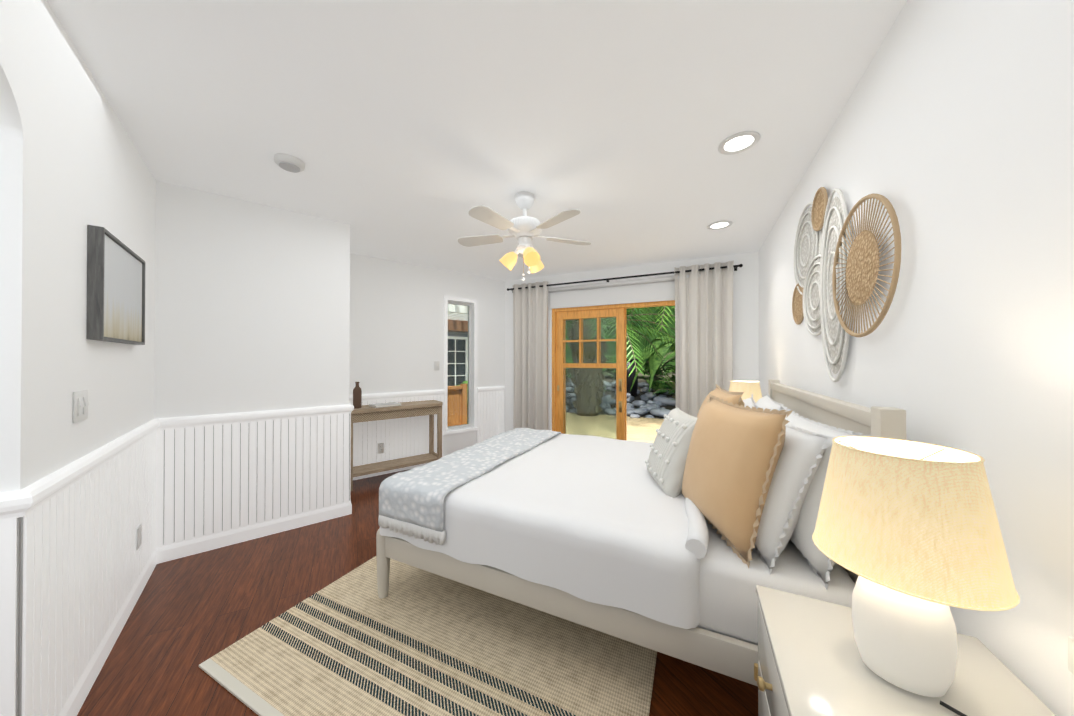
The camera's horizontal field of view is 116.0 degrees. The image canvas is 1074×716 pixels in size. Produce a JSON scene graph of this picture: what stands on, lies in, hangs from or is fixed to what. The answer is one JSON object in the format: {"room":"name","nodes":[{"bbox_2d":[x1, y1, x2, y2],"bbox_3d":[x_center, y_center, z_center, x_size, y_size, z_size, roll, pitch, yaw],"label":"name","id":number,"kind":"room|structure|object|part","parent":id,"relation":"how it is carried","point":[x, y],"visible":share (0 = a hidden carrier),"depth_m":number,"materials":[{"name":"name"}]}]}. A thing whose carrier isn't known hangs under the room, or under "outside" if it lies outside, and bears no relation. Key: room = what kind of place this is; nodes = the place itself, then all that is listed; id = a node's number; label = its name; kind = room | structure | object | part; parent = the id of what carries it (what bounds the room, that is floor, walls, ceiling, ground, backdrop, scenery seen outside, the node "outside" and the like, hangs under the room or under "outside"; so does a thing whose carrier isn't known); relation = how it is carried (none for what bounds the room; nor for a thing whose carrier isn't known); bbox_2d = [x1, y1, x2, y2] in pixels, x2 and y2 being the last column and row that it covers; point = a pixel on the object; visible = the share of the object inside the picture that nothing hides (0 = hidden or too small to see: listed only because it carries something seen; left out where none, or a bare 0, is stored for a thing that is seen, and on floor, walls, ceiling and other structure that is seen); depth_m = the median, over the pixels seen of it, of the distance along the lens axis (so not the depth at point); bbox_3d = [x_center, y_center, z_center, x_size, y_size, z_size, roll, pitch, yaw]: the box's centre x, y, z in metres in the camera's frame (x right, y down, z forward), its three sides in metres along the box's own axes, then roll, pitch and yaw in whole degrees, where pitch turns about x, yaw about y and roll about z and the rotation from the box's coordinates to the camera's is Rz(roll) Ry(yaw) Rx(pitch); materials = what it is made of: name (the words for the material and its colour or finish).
{"room":"bedroom","nodes":[
{"label":"bedroom","id":0,"kind":"room"},
{"bbox_2d":[0,0,155,492],"bbox_3d":[-1.063,0.075,0.357,0.115,2.440,4.592,0,0,-39],"label":"wall","id":1,"kind":"structure","parent":0,"point":[73,165],"depth_m":1.13,"materials":[{"name":"white paint"}]},
{"bbox_2d":[73,390,88,422],"bbox_3d":[-1.723,0.181,1.272,0.014,0.115,0.115,0,0,-39],"label":"switch plate","id":2,"kind":"object","parent":1,"relation":"attached to","point":[80,405],"visible":1,"depth_m":1.25,"materials":[{"name":"white plastic"}]},
{"bbox_2d":[86,225,144,344],"bbox_3d":[-1.943,-0.297,1.566,0.040,0.450,0.610,0,0,-39],"label":"picture","id":3,"kind":"object","parent":1,"relation":"attached to","point":[115,290],"visible":1,"depth_m":1.46,"materials":[{"name":"grey wood"}]},
{"bbox_2d":[136,524,141,549],"bbox_3d":[-2.170,0.974,1.831,0.006,0.115,0.070,0,0,-39],"label":"outlet plate","id":4,"kind":"object","parent":1,"relation":"attached to","point":[139,537],"visible":0.96,"depth_m":1.82,"materials":[{"name":"white plastic"}]},
{"bbox_2d":[154,181,349,418],"bbox_3d":[-2.381,0.090,2.831,1.240,2.440,1.010,0,0,-39],"label":"wall bump-out","id":5,"kind":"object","parent":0,"point":[252,306],"visible":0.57,"depth_m":2.42,"materials":[{"name":"white paint"}]},
{"bbox_2d":[77,469,757,715],"bbox_3d":[-1.396,1.324,0.155,8.036,0.060,9.620,0,0,-2],"label":"floor","id":6,"kind":"structure","parent":0,"point":[188,615],"depth_m":1.66,"materials":[{"name":"brown wood"}]},
{"bbox_2d":[0,418,163,715],"bbox_3d":[-1.946,0.842,1.537,0.060,0.920,1.540,0,0,-39],"label":"wainscoting","id":7,"kind":"structure","parent":6,"relation":"on","point":[76,568],"depth_m":1.22,"materials":[{"name":"white paint"}]},
{"bbox_2d":[164,402,355,561],"bbox_3d":[-1.976,0.848,2.492,1.095,0.920,0.060,0,0,-39],"label":"wainscoting","id":8,"kind":"structure","parent":6,"relation":"on","point":[230,478],"depth_m":2.42,"materials":[{"name":"white paint"}]},
{"bbox_2d":[350,400,442,490],"bbox_3d":[-1.565,0.915,3.701,1.020,0.799,0.340,0,0,-39],"label":"console table","id":9,"kind":"object","parent":6,"relation":"on","point":[367,413],"visible":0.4,"depth_m":3.65,"materials":[{"name":"brown wood"}]},
{"bbox_2d":[353,382,361,407],"bbox_3d":[-1.847,0.379,3.449,0.080,0.268,0.080,0,0,-39],"label":"bottle vase","id":10,"kind":"object","parent":9,"relation":"on","point":[357,396],"visible":0.98,"depth_m":3.42,"materials":[{"name":"brown glass"}]},
{"bbox_2d":[369,402,401,407],"bbox_3d":[-1.638,0.504,3.619,0.200,0.020,0.270,0,0,43],"label":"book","id":11,"kind":"object","parent":9,"relation":"on","point":[379,405],"visible":0.95,"depth_m":3.56,"materials":[{"name":"white paper"}]},
{"bbox_2d":[199,556,656,715],"bbox_3d":[-0.091,1.301,2.207,1.740,0.009,2.570,0,0,25],"label":"jute rug","id":12,"kind":"object","parent":6,"relation":"on","point":[417,642],"visible":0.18,"depth_m":1.44,"materials":[{"name":"beige wicker"}]},
{"bbox_2d":[376,379,905,685],"bbox_3d":[0.408,0.728,2.091,2.105,1.154,1.656,0,0,25],"label":"bed","id":13,"kind":"object","parent":6,"relation":"on","point":[683,535],"visible":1,"depth_m":1.35,"materials":[{"name":"white fabric"}]},
{"bbox_2d":[378,428,560,544],"bbox_3d":[-0.291,0.772,2.418,0.445,0.260,1.656,0,0,25],"label":"throw","id":14,"kind":"object","parent":13,"relation":"on","point":[415,503],"depth_m":1.76,"materials":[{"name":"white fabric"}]},
{"bbox_2d":[380,434,699,628],"bbox_3d":[0.189,0.805,2.193,1.560,0.287,1.625,0,0,25],"label":"duvet","id":15,"kind":"object","parent":13,"relation":"on","point":[585,517],"depth_m":1.53,"materials":[{"name":"white fabric"}]},
{"bbox_3d":[0.411,0.848,2.091,1.990,0.255,1.510,0,0,25],"label":"mattress","id":16,"kind":"part","parent":13,"relation":"part of","materials":[{"name":"white fabric"}]},
{"bbox_2d":[754,585,1055,715],"bbox_3d":[0.723,0.972,0.685,0.463,0.649,0.420,0,0,25],"label":"nightstand","id":17,"kind":"object","parent":6,"relation":"on","point":[811,662],"visible":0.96,"depth_m":0.69,"materials":[{"name":"white paint"}]},
{"bbox_2d":[812,436,1019,715],"bbox_3d":[0.758,0.414,0.644,0.343,0.464,0.340,0,0,25],"label":"table lamp","id":18,"kind":"object","parent":17,"relation":"on","point":[908,532],"visible":1,"depth_m":0.62,"materials":[{"name":"beige fabric"}]},
{"bbox_3d":[0.793,0.638,0.520,0.175,0.011,0.148,0,0,25],"label":"cord","id":19,"kind":"part","parent":18,"relation":"part of","materials":[{"name":"black plastic"}]},
{"bbox_3d":[1.716,0.985,2.804,0.463,0.649,0.420,0,0,25],"label":"nightstand","id":20,"kind":"object","parent":6,"relation":"on","visible":0},
{"bbox_2d":[729,381,761,401],"bbox_3d":[1.749,0.427,2.758,0.343,0.464,0.340,0,0,25],"label":"table lamp","id":21,"kind":"object","parent":20,"relation":"on","point":[748,388],"visible":0.42,"depth_m":2.70,"materials":[{"name":"beige fabric"}]},
{"bbox_2d":[349,253,504,455],"bbox_3d":[-1.283,0.099,4.283,2.495,2.440,0.140,0,0,-39],"label":"wall","id":22,"kind":"structure","parent":0,"point":[396,326],"depth_m":4.04,"materials":[{"name":"white paint"}]},
{"bbox_2d":[377,443,383,453],"bbox_3d":[-1.757,1.016,3.778,0.070,0.115,0.011,0,0,-39],"label":"outlet","id":23,"kind":"object","parent":22,"relation":"attached to","point":[380,447],"visible":1,"depth_m":3.77,"materials":[{"name":"white plastic"}]},
{"bbox_2d":[349,389,444,479],"bbox_3d":[-1.645,0.856,3.868,1.215,0.920,0.040,0,0,-39],"label":"wainscoting","id":24,"kind":"structure","parent":22,"relation":"attached to","point":[408,436],"depth_m":3.89,"materials":[{"name":"white paint"}]},
{"bbox_2d":[434,361,438,369],"bbox_3d":[-1.255,0.098,4.205,0.070,0.115,0.014,0,0,-39],"label":"switch plate","id":25,"kind":"object","parent":22,"relation":"attached to","point":[436,365],"visible":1,"depth_m":4.20,"materials":[{"name":"white plastic"}]},
{"bbox_2d":[444,296,477,434],"bbox_3d":[-1.030,0.095,4.456,0.485,1.760,0.150,0,0,-39],"label":"window","id":26,"kind":"structure","parent":22,"relation":"in","point":[446,339],"depth_m":4.51,"materials":[{"name":"white paint"}]},
{"bbox_2d":[477,386,504,442],"bbox_3d":[-0.639,0.861,4.692,0.435,0.920,0.030,0,0,-39],"label":"wainscoting","id":27,"kind":"structure","parent":22,"relation":"attached to","point":[490,400],"depth_m":4.69,"materials":[{"name":"white paint"}]},
{"bbox_2d":[47,0,906,280],"bbox_3d":[-1.396,-1.186,0.170,8.036,0.080,9.620,0,0,-2],"label":"ceiling","id":28,"kind":"structure","parent":0,"point":[413,132],"depth_m":1.53,"materials":[{"name":"white paint"}]},
{"bbox_2d":[273,153,304,172],"bbox_3d":[-1.422,-1.114,1.930,0.148,0.041,0.148,0,0,-2],"label":"smoke detector","id":29,"kind":"object","parent":28,"relation":"attached to","point":[289,163],"visible":1,"depth_m":1.90,"materials":[{"name":"white plastic"}]},
{"bbox_2d":[458,191,590,280],"bbox_3d":[-0.087,-0.831,2.385,0.984,0.601,0.943,0,0,-2],"label":"fan","id":30,"kind":"object","parent":28,"relation":"hanging from","point":[524,229],"visible":1,"depth_m":2.29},
{"bbox_2d":[707,220,732,229],"bbox_3d":[1.549,-1.124,2.849,0.194,0.009,0.194,0,0,-2],"label":"recessed light","id":31,"kind":"object","parent":28,"relation":"in","point":[719,225],"visible":1,"depth_m":2.84,"materials":[{"name":"white plastic"}]},
{"bbox_2d":[718,131,760,154],"bbox_3d":[1.065,-1.131,1.772,0.194,0.009,0.194,0,0,-2],"label":"recessed light","id":32,"kind":"object","parent":28,"relation":"in","point":[738,143],"visible":1,"depth_m":1.77,"materials":[{"name":"white plastic"}]},
{"bbox_2d":[505,252,758,431],"bbox_3d":[0.896,0.099,4.297,3.540,2.440,0.140,0,0,25],"label":"wall","id":33,"kind":"structure","parent":0,"point":[746,321],"depth_m":3.80,"materials":[{"name":"white paint"}]},
{"bbox_2d":[552,300,674,439],"bbox_3d":[1.069,0.321,4.204,1.866,1.992,0.141,0,0,25],"label":"door frame","id":34,"kind":"structure","parent":33,"relation":"attached to","point":[560,317],"depth_m":4.38,"materials":[{"name":"brown wood"}]},
{"bbox_2d":[548,274,700,308],"bbox_3d":[1.027,-0.806,4.121,1.930,0.278,0.058,0,0,25],"label":"roller blind","id":35,"kind":"object","parent":33,"relation":"attached to","point":[656,289],"visible":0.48,"depth_m":4.16,"materials":[{"name":"white fabric"}]},
{"bbox_2d":[507,264,742,292],"bbox_3d":[0.886,-0.972,4.175,2.866,0.060,0.101,0,0,25],"label":"curtain rod","id":36,"kind":"object","parent":33,"relation":"attached to","point":[712,268],"visible":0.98,"depth_m":4.04,"materials":[{"name":"black metal"}]},
{"bbox_2d":[513,281,548,429],"bbox_3d":[-0.101,0.141,4.592,0.543,2.330,0.087,0,0,25],"label":"curtain","id":37,"kind":"object","parent":36,"relation":"hanging from","point":[530,329],"visible":0.85,"depth_m":4.58,"materials":[{"name":"white fabric"}]},
{"bbox_2d":[674,260,733,416],"bbox_3d":[1.826,0.135,3.689,0.580,2.330,0.089,0,0,25],"label":"curtain","id":38,"kind":"object","parent":36,"relation":"hanging from","point":[704,330],"visible":0.65,"depth_m":3.69,"materials":[{"name":"white fabric"}]},
{"bbox_2d":[759,0,1073,715],"bbox_3d":[1.098,0.078,0.722,0.140,2.440,6.443,0,0,25],"label":"wall","id":39,"kind":"structure","parent":0,"point":[950,137],"depth_m":0.80,"materials":[{"name":"white paint"}]},
{"bbox_2d":[792,283,803,324],"bbox_3d":[1.686,-0.349,2.163,0.016,0.266,0.266,0,0,25],"label":"disc","id":40,"kind":"object","parent":39,"relation":"attached to","point":[797,307],"visible":0.88,"depth_m":2.17,"materials":[{"name":"beige wicker"}]},
{"bbox_2d":[794,202,822,294],"bbox_3d":[1.613,-0.645,2.011,0.018,0.534,0.534,0,0,25],"label":"disc","id":41,"kind":"object","parent":39,"relation":"attached to","point":[807,244],"visible":0.73,"depth_m":2.02,"materials":[{"name":"white"}]},
{"bbox_2d":[803,254,820,335],"bbox_3d":[1.516,-0.336,1.823,0.018,0.434,0.474,0,0,25],"label":"disc","id":42,"kind":"object","parent":39,"relation":"attached to","point":[811,303],"visible":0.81,"depth_m":1.86,"materials":[{"name":"white"}]},
{"bbox_2d":[811,187,827,230],"bbox_3d":[1.477,-0.776,1.756,0.016,0.216,0.216,0,0,25],"label":"disc","id":43,"kind":"object","parent":39,"relation":"attached to","point":[820,201],"visible":0.96,"depth_m":1.75,"materials":[{"name":"beige wicker"}]},
{"bbox_2d":[820,188,851,381],"bbox_3d":[1.389,-0.337,1.570,0.018,0.902,0.364,0,0,25],"label":"disc","id":44,"kind":"object","parent":39,"relation":"attached to","point":[835,338],"visible":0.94,"depth_m":1.57,"materials":[{"name":"white"}]},
{"bbox_2d":[832,193,900,336],"bbox_3d":[1.254,-0.346,1.301,0.016,0.532,0.546,0,0,25],"label":"disc","id":45,"kind":"object","parent":39,"relation":"attached to","point":[862,270],"visible":0.98,"depth_m":1.26,"materials":[{"name":"beige wicker"}]},
{"bbox_2d":[1068,636,1073,673],"bbox_3d":[0.916,0.516,0.536,0.032,0.074,0.122,0,0,25],"label":"electrical outlet plate","id":46,"kind":"object","parent":39,"relation":"attached to","point":[1071,654],"visible":0.98,"depth_m":0.58,"materials":[{"name":"white plastic"}]},
{"label":"outside","id":47,"kind":"structure","parent":0,"visible":0},
{"bbox_2d":[566,306,675,370],"bbox_3d":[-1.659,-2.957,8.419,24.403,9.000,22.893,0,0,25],"label":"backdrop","id":48,"kind":"structure","parent":47,"point":[639,341],"depth_m":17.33,"materials":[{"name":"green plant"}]},
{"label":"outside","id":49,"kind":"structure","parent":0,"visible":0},
{"bbox_2d":[566,372,675,418],"bbox_3d":[3.452,1.090,15.330,24.000,0.750,22.000,0,0,25],"label":"ground","id":50,"kind":"structure","parent":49,"point":[641,379],"depth_m":10.21,"materials":[{"name":"stone"}]},
{"bbox_2d":[447,304,609,426],"bbox_3d":[-1.954,0.261,8.768,10.000,2.870,7.650,0,0,-39],"label":"neighbour","id":51,"kind":"structure","parent":50,"relation":"on","point":[461,371],"depth_m":8.65,"materials":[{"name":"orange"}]},
{"bbox_2d":[566,412,663,442],"bbox_3d":[0.916,1.379,6.381,10.000,0.055,3.634,0,0,25],"label":"deck","id":52,"kind":"object","parent":50,"relation":"on","point":[641,429],"depth_m":6.63,"materials":[{"name":"beige concrete"}]},
{"bbox_2d":[566,306,674,415],"bbox_3d":[1.271,-0.302,8.190,6.527,3.489,6.317,0,0,25],"label":"palm tree","id":53,"kind":"object","parent":50,"relation":"on","point":[586,370],"visible":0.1,"depth_m":7.82,"materials":[{"name":"green plant"}]},
{"bbox_2d":[566,378,675,418],"bbox_3d":[1.319,1.080,9.899,9.070,0.832,3.568,0,0,25],"label":"garden","id":54,"kind":"object","parent":50,"relation":"on","point":[653,407],"visible":0.08,"depth_m":8.77,"materials":[{"name":"grey stone"}]},
{"bbox_2d":[566,352,675,398],"bbox_3d":[1.951,0.476,11.250,6.641,1.567,4.475,0,0,25],"label":"cycad","id":55,"kind":"object","parent":50,"relation":"on","point":[671,386],"visible":0.15,"depth_m":10.30,"materials":[{"name":"green plant"}]},
{"bbox_2d":[569,364,675,399],"bbox_3d":[1.803,0.667,11.662,10.434,1.199,5.943,0,0,25],"label":"shrubs","id":56,"kind":"object","parent":50,"relation":"on","point":[655,386],"visible":0.02,"depth_m":10.07,"materials":[{"name":"green plant"}]},
{"bbox_2d":[627,359,638,396],"bbox_3d":[2.710,0.616,10.049,0.640,1.175,0.640,0,0,25],"label":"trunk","id":57,"kind":"object","parent":50,"relation":"on","point":[634,389],"visible":0.33,"depth_m":9.76,"materials":[{"name":"black"}]},
{"bbox_2d":[627,306,674,347],"bbox_3d":[3.944,-0.640,7.603,6.037,3.957,5.492,0,0,25],"label":"palm tree","id":58,"kind":"object","parent":50,"relation":"on","point":[662,315],"visible":0.02,"depth_m":6.46,"materials":[{"name":"green plant"}]},
{"bbox_2d":[630,336,675,390],"bbox_3d":[4.079,0.196,9.664,2.241,1.790,3.221,0,0,25],"label":"tree","id":59,"kind":"object","parent":50,"relation":"on","point":[654,360],"visible":0.33,"depth_m":8.85,"materials":[{"name":"green plant"}]}
]}

